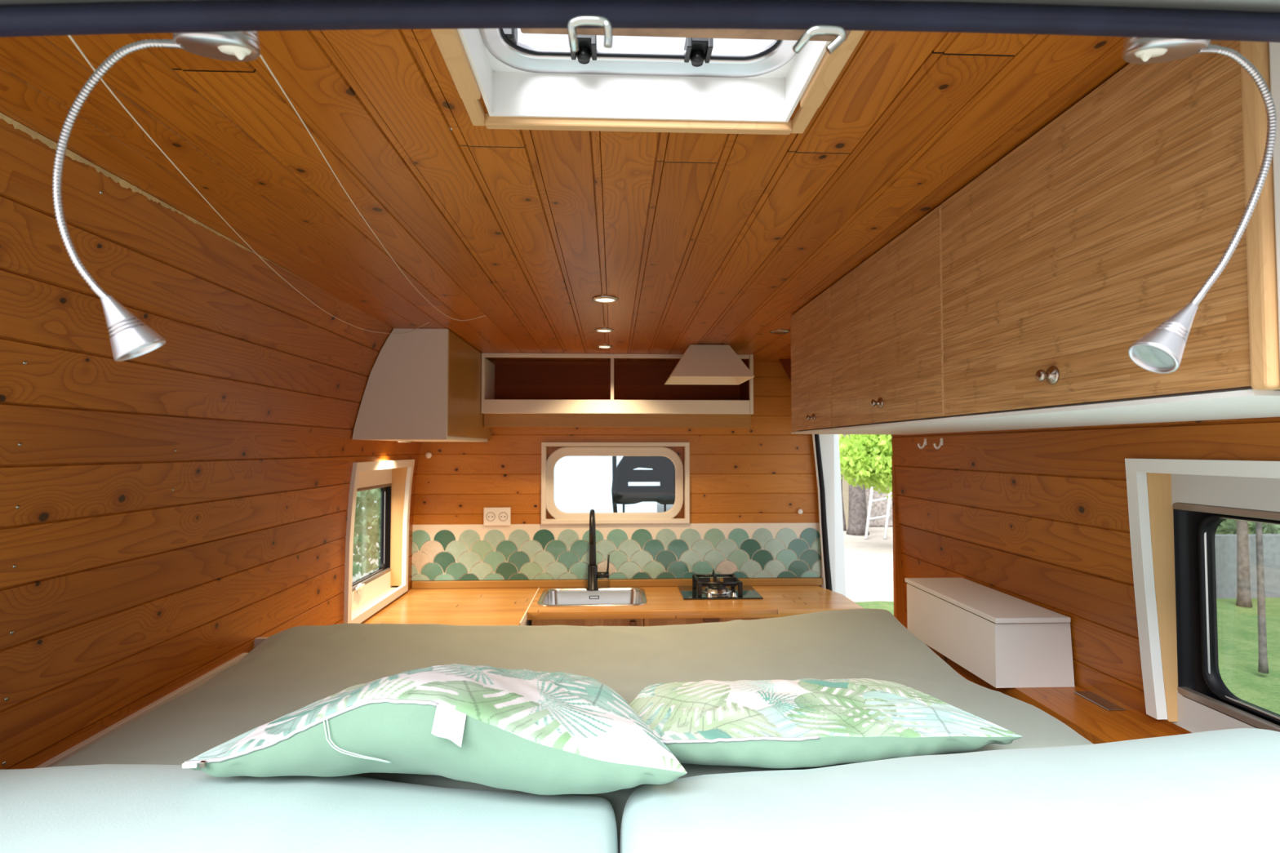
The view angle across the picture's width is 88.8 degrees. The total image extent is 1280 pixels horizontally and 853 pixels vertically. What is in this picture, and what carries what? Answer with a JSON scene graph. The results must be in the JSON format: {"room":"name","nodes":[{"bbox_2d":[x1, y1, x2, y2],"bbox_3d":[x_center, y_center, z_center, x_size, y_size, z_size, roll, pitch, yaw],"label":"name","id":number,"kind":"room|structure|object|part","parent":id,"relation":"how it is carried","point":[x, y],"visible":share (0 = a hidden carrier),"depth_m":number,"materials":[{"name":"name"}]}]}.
{"room":"vehicle interior","nodes":[
{"label":"vehicle interior","id":0,"kind":"room"},
{"bbox_2d":[0,118,421,769],"bbox_3d":[-0.862,0.585,1.597,0.168,1.840,2.500,0,-2,-2],"label":"wall","id":1,"kind":"structure","parent":0,"point":[125,589],"depth_m":1.17,"materials":[{"name":"brown wood"}]},
{"bbox_2d":[35,653,248,768],"bbox_3d":[-0.909,0.574,0.955,0.012,0.118,1.180,0,-2,-2],"label":"board","id":2,"kind":"object","parent":1,"relation":"attached to","point":[200,681],"visible":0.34,"depth_m":1.20,"materials":[{"name":"beige wood"}]},
{"bbox_2d":[0,111,298,276],"bbox_3d":[-0.750,-0.354,0.943,0.007,0.014,1.080,0,-2,-2],"label":"trim","id":3,"kind":"structure","parent":1,"relation":"attached to","point":[34,135],"depth_m":0.91,"materials":[{"name":"brown wood"}]},
{"bbox_2d":[67,35,430,333],"bbox_3d":[-0.633,-0.297,1.279,0.205,0.090,1.679,0,-2,-9],"label":"cord","id":4,"kind":"object","parent":1,"relation":"attached to","point":[69,36],"visible":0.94,"depth_m":0.76,"materials":[{"name":"beige plastic"}]},
{"bbox_2d":[254,636,269,648],"bbox_3d":[-0.883,0.659,1.586,0.104,0.290,0.015,0,-2,-2],"label":"board","id":5,"kind":"object","parent":1,"relation":"attached to","point":[258,641],"visible":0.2,"depth_m":1.58,"materials":[{"name":"beige wood"}]},
{"bbox_2d":[342,459,414,623],"bbox_3d":[-1.000,0.404,2.439,0.120,0.550,0.623,0,-2,-2],"label":"window","id":6,"kind":"structure","parent":1,"relation":"in","point":[395,495],"depth_m":2.69,"materials":[{"name":"white paint"}]},
{"bbox_2d":[351,328,492,442],"bbox_3d":[-0.789,-0.124,2.489,0.302,0.359,0.766,0,-2,-2],"label":"cabinet","id":7,"kind":"object","parent":1,"relation":"attached to","point":[423,384],"visible":0.91,"depth_m":2.11,"materials":[{"name":"beige wood"}]},
{"bbox_3d":[-0.774,-0.137,2.114,0.300,0.359,0.015,0,-2,-2],"label":"panel","id":8,"kind":"part","parent":7,"relation":"part of","materials":[{"name":"beige wood"}]},
{"bbox_2d":[396,440,412,442],"bbox_3d":[-0.875,0.056,2.426,0.056,0.008,0.056,0,-2,-2],"label":"recessed light","id":9,"kind":"object","parent":7,"relation":"attached to","point":[397,441],"visible":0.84,"depth_m":2.40,"materials":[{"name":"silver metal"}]},
{"bbox_3d":[-0.796,0.049,2.488,0.287,0.013,0.746,0,-2,-2],"label":"panel","id":10,"kind":"part","parent":7,"relation":"part of","materials":[{"name":"beige paint"}]},
{"bbox_3d":[-0.645,-0.131,2.502,0.014,0.344,0.750,0,-2,-2],"label":"panel","id":11,"kind":"part","parent":7,"relation":"part of","materials":[{"name":"brown wood"}]},
{"bbox_3d":[-0.031,0.636,0.973,1.741,0.035,1.270,0,-2,-2],"label":"platform","id":12,"kind":"object","parent":1,"relation":"attached to","visible":0},
{"bbox_2d":[0,764,617,852],"bbox_3d":[-0.452,0.498,0.588,0.867,0.210,0.525,0,-2,-2],"label":"cushion","id":13,"kind":"object","parent":12,"relation":"on","point":[102,808],"visible":0.91,"depth_m":0.71,"materials":[{"name":"white fabric"}]},
{"bbox_2d":[51,608,1093,852],"bbox_3d":[-0.099,0.528,1.237,1.621,0.195,0.735,0,-2,-2],"label":"mattress","id":14,"kind":"object","parent":12,"relation":"on","point":[294,668],"visible":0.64,"depth_m":1.31,"materials":[{"name":"beige fabric"}]},
{"bbox_2d":[181,663,687,795],"bbox_3d":[-0.232,0.380,0.897,0.576,0.158,0.408,0,-2,-2],"label":"throw pillow","id":15,"kind":"object","parent":14,"relation":"on","point":[526,731],"visible":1,"depth_m":0.74,"materials":[{"name":"green fabric"}]},
{"bbox_3d":[-0.500,0.377,0.725,0.016,0.005,0.003,0,-2,-2],"label":"zip pull","id":16,"kind":"part","parent":15,"relation":"part of","materials":[{"name":"white fabric"}]},
{"bbox_2d":[629,678,1022,768],"bbox_3d":[0.220,0.448,1.033,0.577,0.078,0.385,0,-2,-2],"label":"throw pillow","id":17,"kind":"object","parent":14,"relation":"on","point":[805,722],"visible":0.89,"depth_m":0.91,"materials":[{"name":"green fabric"}]},
{"bbox_3d":[0.223,0.448,1.036,0.570,0.078,0.374,0,-2,-2],"label":"panel","id":18,"kind":"part","parent":17,"relation":"part of","materials":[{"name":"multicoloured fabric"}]},
{"bbox_3d":[0.223,0.449,1.034,0.570,0.074,0.379,0,-2,-2],"label":"panel","id":19,"kind":"part","parent":17,"relation":"part of","materials":[{"name":"green fabric"}]},
{"bbox_2d":[619,728,1279,852],"bbox_3d":[0.408,0.487,0.623,0.852,0.234,0.525,0,-2,-2],"label":"cushion","id":20,"kind":"object","parent":12,"relation":"on","point":[1212,791],"visible":0.97,"depth_m":0.71,"materials":[{"name":"white fabric"}]},
{"bbox_2d":[925,644,1172,744],"bbox_3d":[0.802,0.571,1.271,0.181,0.145,0.728,0,-2,-2],"label":"ledge","id":21,"kind":"object","parent":12,"relation":"on","point":[1095,723],"visible":0.18,"depth_m":1.12,"materials":[{"name":"orange wood"}]},
{"bbox_2d":[904,577,1074,688],"bbox_3d":[0.745,0.438,1.433,0.157,0.133,0.388,0,-2,-2],"label":"storage box","id":22,"kind":"object","parent":21,"relation":"on","point":[1006,641],"visible":0.99,"depth_m":1.29,"materials":[{"name":"white wood"}]},
{"bbox_3d":[0.740,0.376,1.435,0.147,0.010,0.388,0,-2,-2],"label":"lid","id":23,"kind":"part","parent":22,"relation":"part of","materials":[{"name":"white wood"}]},
{"bbox_2d":[1073,691,1124,711],"bbox_3d":[0.832,0.494,1.176,0.043,0.002,0.085,0,-2,-2],"label":"metal plate","id":24,"kind":"object","parent":21,"relation":"on","point":[1103,703],"visible":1,"depth_m":1.17,"materials":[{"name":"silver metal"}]},
{"bbox_2d":[351,468,399,612],"bbox_3d":[-0.994,0.557,1.663,0.004,2.020,2.760,0,-2,-2],"label":"wall","id":25,"kind":"structure","parent":0,"point":[376,587],"depth_m":2.51,"materials":[{"name":"beige paint"}]},
{"bbox_2d":[357,456,657,521],"bbox_3d":[-3.714,0.104,19.873,9.000,5.250,4.800,0,-2,-2],"label":"sky","id":26,"kind":"structure","parent":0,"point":[582,484],"depth_m":17.91,"materials":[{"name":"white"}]},
{"bbox_2d":[0,28,1129,362],"bbox_3d":[0.042,-0.335,1.665,1.642,0.004,2.500,0,-2,-2],"label":"ceiling","id":27,"kind":"structure","parent":0,"point":[520,229],"depth_m":0.93,"materials":[{"name":"brown wood"}]},
{"bbox_2d":[259,53,486,320],"bbox_3d":[-0.425,-0.301,1.188,0.121,0.087,1.460,0,-2,-7],"label":"cord","id":28,"kind":"object","parent":27,"relation":"attached to","point":[260,55],"visible":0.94,"depth_m":0.83,"materials":[{"name":"beige plastic"}]},
{"bbox_2d":[595,328,613,333],"bbox_3d":[-0.117,-0.315,2.135,0.060,0.008,0.060,0,-2,-2],"label":"recessed light","id":29,"kind":"object","parent":27,"relation":"in","point":[598,330],"visible":1,"depth_m":2.13,"materials":[{"name":"silver metal"}]},
{"bbox_2d":[596,344,612,348],"bbox_3d":[-0.134,-0.303,2.474,0.060,0.008,0.060,0,-2,-2],"label":"recessed light","id":30,"kind":"object","parent":27,"relation":"in","point":[601,346],"visible":1,"depth_m":2.46,"materials":[{"name":"silver metal"}]},
{"bbox_2d":[591,295,617,302],"bbox_3d":[-0.090,-0.330,1.694,0.067,0.008,0.067,0,-2,-2],"label":"recessed light","id":31,"kind":"object","parent":27,"relation":"in","point":[601,299],"visible":1,"depth_m":1.69,"materials":[{"name":"silver metal"}]},
{"bbox_2d":[430,28,865,134],"bbox_3d":[0.006,-0.416,0.623,0.394,0.120,0.315,0,-2,-2],"label":"roof hatch","id":32,"kind":"object","parent":27,"relation":"attached to","point":[695,89],"visible":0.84,"depth_m":0.76,"materials":[{"name":"white plastic"}]},
{"bbox_2d":[567,15,613,52],"bbox_3d":[-0.027,-0.212,0.353,0.024,0.014,0.013,0,-2,-2],"label":"handle","id":33,"kind":"object","parent":32,"relation":"attached to","point":[575,22],"depth_m":0.35,"materials":[{"name":"metal"}]},
{"bbox_2d":[664,344,754,384],"bbox_3d":[0.256,-0.238,2.502,0.304,0.127,0.304,0,-2,-2],"label":"range hood","id":34,"kind":"object","parent":27,"relation":"attached to","point":[700,364],"visible":1,"depth_m":2.40,"materials":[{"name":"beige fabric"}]},
{"bbox_2d":[769,329,790,333],"bbox_3d":[0.464,-0.314,2.168,0.068,0.004,0.068,0,-2,-2],"label":"ceiling vent","id":35,"kind":"object","parent":27,"relation":"in","point":[774,331],"visible":1,"depth_m":2.16,"materials":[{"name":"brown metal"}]},
{"bbox_2d":[779,359,791,381],"bbox_3d":[0.668,-0.179,2.843,0.120,0.224,0.012,0,-2,-2],"label":"brace","id":36,"kind":"object","parent":27,"relation":"attached to","point":[786,363],"visible":0.18,"depth_m":2.84,"materials":[{"name":"brown wood"}]},
{"bbox_2d":[412,360,822,626],"bbox_3d":[-0.128,0.619,2.879,1.880,1.860,0.003,0,-2,-2],"label":"wall","id":37,"kind":"structure","parent":0,"point":[762,473],"depth_m":2.91,"materials":[{"name":"brown wood"}]},
{"bbox_2d":[425,452,431,458],"bbox_3d":[-0.923,0.126,2.853,0.028,0.028,0.018,0,-2,-2],"label":"handle","id":38,"kind":"object","parent":37,"relation":"attached to","point":[428,455],"visible":1,"depth_m":2.85,"materials":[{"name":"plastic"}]},
{"bbox_2d":[483,507,511,525],"bbox_3d":[-0.625,0.394,2.855,0.116,0.079,0.018,0,-2,-2],"label":"wall socket","id":39,"kind":"object","parent":37,"relation":"attached to","point":[492,516],"visible":1,"depth_m":2.85,"materials":[{"name":"white plastic"}]},
{"bbox_2d":[485,511,495,521],"bbox_3d":[-0.651,0.394,2.851,0.041,0.041,0.005,0,-2,-2],"label":"outlet","id":40,"kind":"object","parent":39,"relation":"attached to","point":[490,516],"depth_m":2.85,"materials":[{"name":"white plastic"}]},
{"bbox_2d":[498,511,507,521],"bbox_3d":[-0.597,0.394,2.853,0.041,0.041,0.005,0,-2,-2],"label":"outlet","id":41,"kind":"object","parent":39,"relation":"attached to","point":[503,516],"depth_m":2.85,"materials":[{"name":"white plastic"}]},
{"bbox_2d":[541,442,689,524],"bbox_3d":[-0.108,0.250,2.908,0.678,0.384,0.066,0,-2,-2],"label":"window","id":42,"kind":"structure","parent":37,"relation":"in","point":[678,453],"depth_m":2.90,"materials":[{"name":"beige paint"}]},
{"bbox_2d":[411,522,821,580],"bbox_3d":[-0.093,0.550,2.877,1.799,0.242,0.008,0,-2,-2],"label":"backsplash","id":43,"kind":"structure","parent":37,"relation":"attached to","point":[469,552],"depth_m":2.87,"materials":[{"name":"green tile"}]},
{"bbox_2d":[480,352,753,427],"bbox_3d":[-0.093,-0.144,2.782,1.109,0.300,0.242,0,-2,-2],"label":"shelf","id":44,"kind":"object","parent":37,"relation":"attached to","point":[515,393],"visible":0.99,"depth_m":2.73,"materials":[{"name":"beige paint"}]},
{"bbox_3d":[-0.641,-0.170,2.759,0.012,0.216,0.226,0,-2,-2],"label":"panel","id":45,"kind":"part","parent":44,"relation":"part of","materials":[{"name":"beige paint"}]},
{"bbox_3d":[-0.095,-0.289,2.678,1.095,0.017,0.012,0,-2,-2],"label":"rail","id":46,"kind":"part","parent":44,"relation":"part of","materials":[{"name":"beige paint"}]},
{"bbox_3d":[-0.098,-0.173,2.898,1.084,0.232,0.008,0,-2,-2],"label":"panel","id":47,"kind":"part","parent":44,"relation":"part of","materials":[{"name":"brown wood"}]},
{"bbox_3d":[0.459,-0.174,2.696,0.014,0.246,0.024,0,-2,-2],"label":"post","id":48,"kind":"part","parent":44,"relation":"part of","materials":[{"name":"beige paint"}]},
{"bbox_2d":[797,509,803,514],"bbox_3d":[0.713,0.379,2.911,0.024,0.024,0.018,0,-2,-2],"label":"handle","id":49,"kind":"object","parent":37,"relation":"attached to","point":[799,511],"visible":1,"depth_m":2.90,"materials":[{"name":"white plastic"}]},
{"bbox_2d":[812,434,826,588],"bbox_3d":[0.791,0.763,2.878,0.076,1.571,0.010,0,-2,-2],"label":"trim","id":50,"kind":"structure","parent":37,"relation":"attached to","point":[813,435],"depth_m":2.89,"materials":[{"name":"white paint"}]},
{"bbox_2d":[833,434,845,596],"bbox_3d":[0.881,0.779,3.039,0.184,1.550,0.050,0,-2,-2],"label":"door frame","id":51,"kind":"structure","parent":37,"relation":"in","point":[840,579],"depth_m":3.03,"materials":[{"name":"white paint"}]},
{"bbox_2d":[0,0,1279,12],"bbox_3d":[-0.016,-0.353,0.414,1.900,0.360,0.205,0,-2,-2],"label":"wall","id":52,"kind":"structure","parent":0,"point":[1265,6],"depth_m":0.38,"materials":[{"name":"grey paint"}]},
{"bbox_2d":[52,31,260,361],"bbox_3d":[-0.314,-0.157,0.422,0.122,0.230,0.051,0,-2,-2],"label":"reading lamp","id":53,"kind":"object","parent":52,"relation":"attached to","point":[131,338],"visible":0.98,"depth_m":0.42,"materials":[{"name":"silver metal"}]},
{"bbox_2d":[217,44,251,59],"bbox_3d":[-0.265,-0.245,0.427,0.020,0.009,0.016,0,-2,-2],"label":"switch","id":54,"kind":"object","parent":53,"relation":"attached to","point":[224,51],"depth_m":0.43,"materials":[{"name":"white plastic"}]},
{"bbox_2d":[0,0,1279,42],"bbox_3d":[-0.015,-0.210,0.380,1.900,0.091,0.028,0,-2,-2],"label":"seal","id":55,"kind":"object","parent":52,"relation":"attached to","point":[197,15],"visible":0.98,"depth_m":0.37,"materials":[{"name":"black rubber"}]},
{"bbox_2d":[792,25,845,53],"bbox_3d":[0.097,-0.210,0.356,0.028,0.013,0.010,-1,-2,18],"label":"hook","id":56,"kind":"object","parent":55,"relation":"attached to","point":[831,30],"depth_m":0.35,"materials":[{"name":"metal"}]},
{"bbox_2d":[520,28,851,41],"bbox_3d":[0.038,-0.342,0.533,0.271,0.038,0.022,0,-2,-2],"label":"trim","id":57,"kind":"structure","parent":52,"relation":"attached to","point":[770,34],"depth_m":0.54,"materials":[{"name":"white plastic"}]},
{"bbox_2d":[1121,36,1276,373],"bbox_3d":[0.387,-0.160,0.451,0.101,0.249,0.051,0,-2,-2],"label":"reading lamp","id":58,"kind":"object","parent":52,"relation":"attached to","point":[1161,350],"visible":0.95,"depth_m":0.45,"materials":[{"name":"silver metal"}]},
{"bbox_2d":[1134,48,1167,61],"bbox_3d":[0.354,-0.258,0.453,0.020,0.009,0.016,0,-2,-2],"label":"switch","id":59,"kind":"object","parent":58,"relation":"attached to","point":[1140,54],"depth_m":0.45,"materials":[{"name":"white plastic"}]},
{"bbox_2d":[814,434,835,591],"bbox_3d":[0.815,0.766,2.943,0.098,1.570,0.100,0,-2,-2],"label":"pillar","id":60,"kind":"structure","parent":0,"point":[826,441],"depth_m":2.91,"materials":[{"name":"white metal"}]},
{"bbox_2d":[814,434,832,591],"bbox_3d":[0.810,0.763,2.877,0.091,1.572,0.034,0,-2,-2],"label":"seal","id":61,"kind":"object","parent":60,"relation":"attached to","point":[822,491],"visible":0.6,"depth_m":2.88,"materials":[{"name":"black rubber"}]},
{"bbox_2d":[891,417,1279,735],"bbox_3d":[0.826,0.572,1.208,0.040,1.840,1.585,0,-2,-2],"label":"wall","id":62,"kind":"structure","parent":0,"point":[1038,517],"depth_m":1.27,"materials":[{"name":"brown wood"}]},
{"bbox_2d":[891,455,906,626],"bbox_3d":[0.814,0.803,1.992,0.068,1.430,0.017,0,-2,-2],"label":"trim","id":63,"kind":"structure","parent":62,"relation":"attached to","point":[900,611],"depth_m":2.00,"materials":[{"name":"brown wood"}]},
{"bbox_2d":[917,438,926,448],"bbox_3d":[0.776,0.048,1.799,0.024,0.029,0.012,0,-2,-2],"label":"wall hook","id":64,"kind":"object","parent":62,"relation":"attached to","point":[925,439],"visible":1,"depth_m":1.80,"materials":[{"name":"white plastic"}]},
{"bbox_2d":[933,438,942,448],"bbox_3d":[0.780,0.045,1.710,0.024,0.029,0.012,0,-2,-2],"label":"wall hook","id":65,"kind":"object","parent":62,"relation":"attached to","point":[941,439],"visible":1,"depth_m":1.71,"materials":[{"name":"white plastic"}]},
{"bbox_2d":[791,40,1279,435],"bbox_3d":[0.627,-0.171,1.206,0.358,0.351,1.398,0,-2,-2],"label":"upper cabinet","id":66,"kind":"object","parent":62,"relation":"attached to","point":[1020,300],"visible":1,"depth_m":0.73,"materials":[{"name":"brown wood"}]},
{"bbox_3d":[0.438,-0.022,1.680,0.019,0.022,0.022,0,-2,-2],"label":"knob","id":67,"kind":"part","parent":66,"relation":"part of","materials":[{"name":"silver metal"}]},
{"bbox_3d":[0.453,-0.160,1.723,0.016,0.335,0.347,0,-2,-2],"label":"door","id":68,"kind":"part","parent":66,"relation":"part of","materials":[{"name":"brown wood"}]},
{"bbox_3d":[0.455,-0.045,1.259,0.019,0.022,0.022,0,-2,-2],"label":"knob","id":69,"kind":"part","parent":66,"relation":"part of","materials":[{"name":"silver metal"}]},
{"bbox_3d":[0.471,-0.175,1.286,0.016,0.335,0.518,0,-2,-2],"label":"door","id":70,"kind":"part","parent":66,"relation":"part of","materials":[{"name":"brown wood"}]},
{"bbox_3d":[0.635,-0.003,1.216,0.338,0.007,1.367,0,-2,-2],"label":"panel","id":71,"kind":"part","parent":66,"relation":"part of","materials":[{"name":"white paint"}]},
{"bbox_3d":[0.475,-0.060,0.765,0.019,0.022,0.022,0,-2,-2],"label":"knob","id":72,"kind":"part","parent":66,"relation":"part of","materials":[{"name":"silver metal"}]},
{"bbox_3d":[0.492,-0.192,0.778,0.016,0.335,0.491,0,-2,-2],"label":"door","id":73,"kind":"part","parent":66,"relation":"part of","materials":[{"name":"brown wood"}]},
{"bbox_3d":[0.501,-0.196,0.524,0.022,0.333,0.017,0,-2,-2],"label":"corner post","id":74,"kind":"part","parent":66,"relation":"part of","materials":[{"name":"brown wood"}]},
{"bbox_3d":[0.666,-0.195,0.515,0.336,0.351,0.012,0,-2,-2],"label":"panel","id":75,"kind":"part","parent":66,"relation":"part of","materials":[{"name":"white paint"}]},
{"bbox_2d":[1124,458,1279,732],"bbox_3d":[0.864,0.264,0.792,0.095,0.441,0.574,0,-2,-2],"label":"window","id":76,"kind":"structure","parent":62,"relation":"in","point":[1173,553],"depth_m":1.05,"materials":[{"name":"white paint"}]},
{"bbox_2d":[1170,473,1279,733],"bbox_3d":[0.862,0.541,1.181,0.004,2.020,1.645,0,-2,-2],"label":"wall","id":77,"kind":"structure","parent":0,"point":[1241,492],"depth_m":0.99,"materials":[{"name":"grey"}]},
{"bbox_3d":[-0.084,1.549,1.997,2.040,0.060,3.500,0,-2,-2],"label":"floor","id":78,"kind":"structure","parent":0,"visible":0},
{"bbox_2d":[524,620,531,626],"bbox_3d":[-0.453,1.118,2.324,0.064,0.804,0.934,0,-2,-2],"label":"base cabinet","id":79,"kind":"object","parent":78,"relation":"on","point":[527,622],"visible":0.02,"depth_m":2.51,"materials":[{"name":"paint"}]},
{"bbox_2d":[361,587,538,625],"bbox_3d":[-0.695,0.701,2.348,0.548,0.030,0.994,0,-2,-2],"label":"countertop","id":80,"kind":"structure","parent":79,"relation":"on","point":[507,606],"depth_m":2.49,"materials":[{"name":"brown wood"}]},
{"bbox_2d":[531,618,643,626],"bbox_3d":[-0.204,1.133,2.624,0.420,0.814,0.394,0,-2,-2],"label":"base cabinet","id":81,"kind":"object","parent":78,"relation":"on","point":[622,622],"visible":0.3,"depth_m":2.46,"materials":[{"name":"brown wood"}]},
{"bbox_3d":[-0.027,0.744,2.455,0.024,0.024,0.017,0,-2,-2],"label":"handle","id":82,"kind":"part","parent":81,"relation":"part of","materials":[{"name":"silver metal"}]},
{"bbox_2d":[611,456,617,512],"bbox_3d":[-0.128,0.747,3.274,0.032,1.610,0.022,0,-2,-2],"label":"pole","id":83,"kind":"object","parent":78,"relation":"on","point":[614,458],"visible":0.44,"depth_m":3.28,"materials":[{"name":"black metal"}]},
{"bbox_2d":[615,456,675,512],"bbox_3d":[0.014,0.835,3.612,0.500,1.475,0.570,0,-2,-2],"label":"seat","id":84,"kind":"object","parent":78,"relation":"on","point":[663,470],"visible":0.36,"depth_m":3.37,"materials":[{"name":"black plastic"}]},
{"bbox_2d":[644,617,768,626],"bbox_3d":[0.251,1.131,2.642,0.485,0.817,0.394,0,-2,-2],"label":"base cabinet","id":85,"kind":"object","parent":78,"relation":"on","point":[647,622],"visible":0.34,"depth_m":2.47,"materials":[{"name":"brown wood"}]},
{"bbox_2d":[526,585,862,620],"bbox_3d":[0.207,0.711,2.665,1.273,0.030,0.437,0,-2,-2],"label":"countertop","id":86,"kind":"structure","parent":85,"relation":"on","point":[662,602],"depth_m":2.50,"materials":[{"name":"brown wood"}]},
{"bbox_2d":[520,587,539,625],"bbox_3d":[-0.427,0.706,2.552,0.004,0.030,0.579,0,-2,-2],"label":"strip","id":87,"kind":"object","parent":86,"relation":"attached to","point":[523,620],"visible":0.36,"depth_m":2.38,"materials":[{"name":"beige paint"}]},
{"bbox_2d":[537,586,646,606],"bbox_3d":[-0.192,0.759,2.674,0.430,0.131,0.325,0,-2,-2],"label":"sink","id":88,"kind":"object","parent":86,"relation":"in","point":[614,596],"visible":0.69,"depth_m":2.81,"materials":[{"name":"silver metal"}]},
{"bbox_2d":[586,509,609,591],"bbox_3d":[-0.177,0.523,2.745,0.098,0.351,0.186,0,-2,-2],"label":"kitchen faucet","id":89,"kind":"object","parent":86,"relation":"on","point":[593,574],"visible":1,"depth_m":2.79,"materials":[{"name":"black metal"}]},
{"bbox_3d":[-0.200,0.473,2.740,0.030,0.252,0.176,0,-2,-2],"label":"spout","id":90,"kind":"part","parent":89,"relation":"part of","materials":[{"name":"black metal"}]},
{"bbox_3d":[-0.160,0.602,2.810,0.058,0.102,0.027,0,-2,-2],"label":"lever","id":91,"kind":"part","parent":89,"relation":"part of","materials":[{"name":"black metal"}]},
{"bbox_2d":[411,577,822,588],"bbox_3d":[-0.087,0.687,2.862,1.798,0.031,0.018,0,-2,-2],"label":"upstand","id":92,"kind":"object","parent":86,"relation":"on","point":[755,581],"visible":1,"depth_m":2.85,"materials":[{"name":"brown wood"}]},
{"bbox_2d":[677,569,763,599],"bbox_3d":[0.330,0.655,2.743,0.322,0.087,0.243,0,-2,-2],"label":"gas hob","id":93,"kind":"object","parent":86,"relation":"in","point":[731,588],"visible":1,"depth_m":2.70,"materials":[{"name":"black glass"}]},
{"bbox_3d":[0.281,0.680,2.632,0.026,0.018,0.026,0,-2,-2],"label":"control knob","id":94,"kind":"part","parent":93,"relation":"part of","materials":[{"name":"silver metal"}]},
{"bbox_3d":[0.330,0.695,2.741,0.322,0.006,0.243,0,-2,-2],"label":"glass plate","id":95,"kind":"part","parent":93,"relation":"part of","materials":[{"name":"black glass"}]},
{"bbox_3d":[0.380,0.680,2.640,0.026,0.018,0.026,0,-2,-2],"label":"control knob","id":96,"kind":"part","parent":93,"relation":"part of","materials":[{"name":"silver metal"}]},
{"bbox_3d":[0.270,0.729,2.468,0.060,0.024,0.017,0,-2,-2],"label":"handle","id":97,"kind":"part","parent":85,"relation":"part of","materials":[{"name":"silver metal"}]},
{"label":"outside","id":98,"kind":"structure","parent":0,"visible":0},
{"bbox_2d":[352,481,1275,602],"bbox_3d":[4.282,2.803,17.604,70.000,0.300,85.000,0,-2,-2],"label":"ground","id":99,"kind":"structure","parent":98,"point":[868,563],"depth_m":11.50,"materials":[{"name":"white concrete"}]},
{"bbox_2d":[352,489,381,582],"bbox_3d":[-3.249,1.058,6.228,1.481,2.633,2.416,0,-2,-2],"label":"bush","id":100,"kind":"object","parent":99,"relation":"on","point":[368,513],"visible":0.02,"depth_m":6.54,"materials":[{"name":"green plant"}]},
{"bbox_2d":[840,467,846,531],"bbox_3d":[5.096,0.812,16.403,0.250,3.609,0.100,0,-2,-2],"label":"stem","id":101,"kind":"object","parent":99,"relation":"on","point":[843,513],"visible":0.23,"depth_m":16.32,"materials":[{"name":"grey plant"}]},
{"bbox_2d":[838,434,848,528],"bbox_3d":[3.689,0.335,17.113,4.233,4.600,0.300,0,-2,-2],"label":"wall","id":102,"kind":"structure","parent":99,"relation":"on","point":[845,485],"depth_m":16.98,"materials":[{"name":"paint"}]},
{"bbox_2d":[839,434,893,536],"bbox_3d":[4.896,0.757,13.916,1.980,3.539,4.172,0,-2,7],"label":"tree","id":103,"kind":"object","parent":99,"relation":"on","point":[865,460],"visible":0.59,"depth_m":12.37,"materials":[{"name":"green plant"}]},
{"bbox_2d":[864,487,892,539],"bbox_3d":[5.628,1.839,15.300,0.481,1.485,1.489,-1,-2,29],"label":"ladder","id":104,"kind":"object","parent":99,"relation":"on","point":[887,515],"visible":0.6,"depth_m":15.08,"materials":[{"name":"white wood"}]},
{"bbox_3d":[5.382,1.838,15.278,0.064,1.485,1.212,-1,-2,29],"label":"rail","id":105,"kind":"part","parent":104,"relation":"part of","materials":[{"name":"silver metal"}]},
{"bbox_3d":[5.828,1.839,15.297,0.064,1.484,1.222,-1,-2,30],"label":"rail","id":106,"kind":"part","parent":104,"relation":"part of","materials":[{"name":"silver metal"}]},
{"bbox_2d":[865,486,892,527],"bbox_3d":[8.803,1.498,17.483,5.980,2.300,0.500,0,-2,-2],"label":"wall","id":107,"kind":"structure","parent":99,"relation":"on","point":[878,508],"depth_m":17.11,"materials":[{"name":"stone"}]},
{"bbox_2d":[855,597,1279,716],"bbox_3d":[7.839,2.153,4.027,12.000,0.044,9.550,0,-2,-2],"label":"lawn","id":108,"kind":"structure","parent":99,"relation":"on","point":[1237,626],"depth_m":6.57,"materials":[{"name":"green plant"}]},
{"bbox_2d":[1235,520,1252,607],"bbox_3d":[7.677,-0.003,8.415,2.332,4.602,2.209,0,-2,-2],"label":"tree","id":109,"kind":"object","parent":108,"relation":"on","point":[1243,584],"visible":0.02,"depth_m":8.33,"materials":[{"name":"grey plant"}]},
{"bbox_2d":[1255,522,1268,673],"bbox_3d":[5.569,0.346,5.827,1.603,3.647,1.660,-2,-2,38],"label":"sapling","id":110,"kind":"object","parent":108,"relation":"on","point":[1263,667],"visible":0.02,"depth_m":5.77,"materials":[{"name":"grey plant"}]},
{"bbox_2d":[1214,533,1279,598],"bbox_3d":[10.310,1.927,9.043,5.000,0.867,0.150,0,-2,-2],"label":"fence","id":111,"kind":"object","parent":99,"relation":"on","point":[1225,545],"visible":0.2,"depth_m":8.88,"materials":[{"name":"grey concrete"}]},
{"bbox_2d":[1215,519,1279,534],"bbox_3d":[10.623,1.405,10.801,3.463,2.224,1.936,0,-2,-2],"label":"shrub","id":112,"kind":"object","parent":99,"relation":"on","point":[1228,526],"visible":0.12,"depth_m":10.44,"materials":[{"name":"green plant"}]}
]}

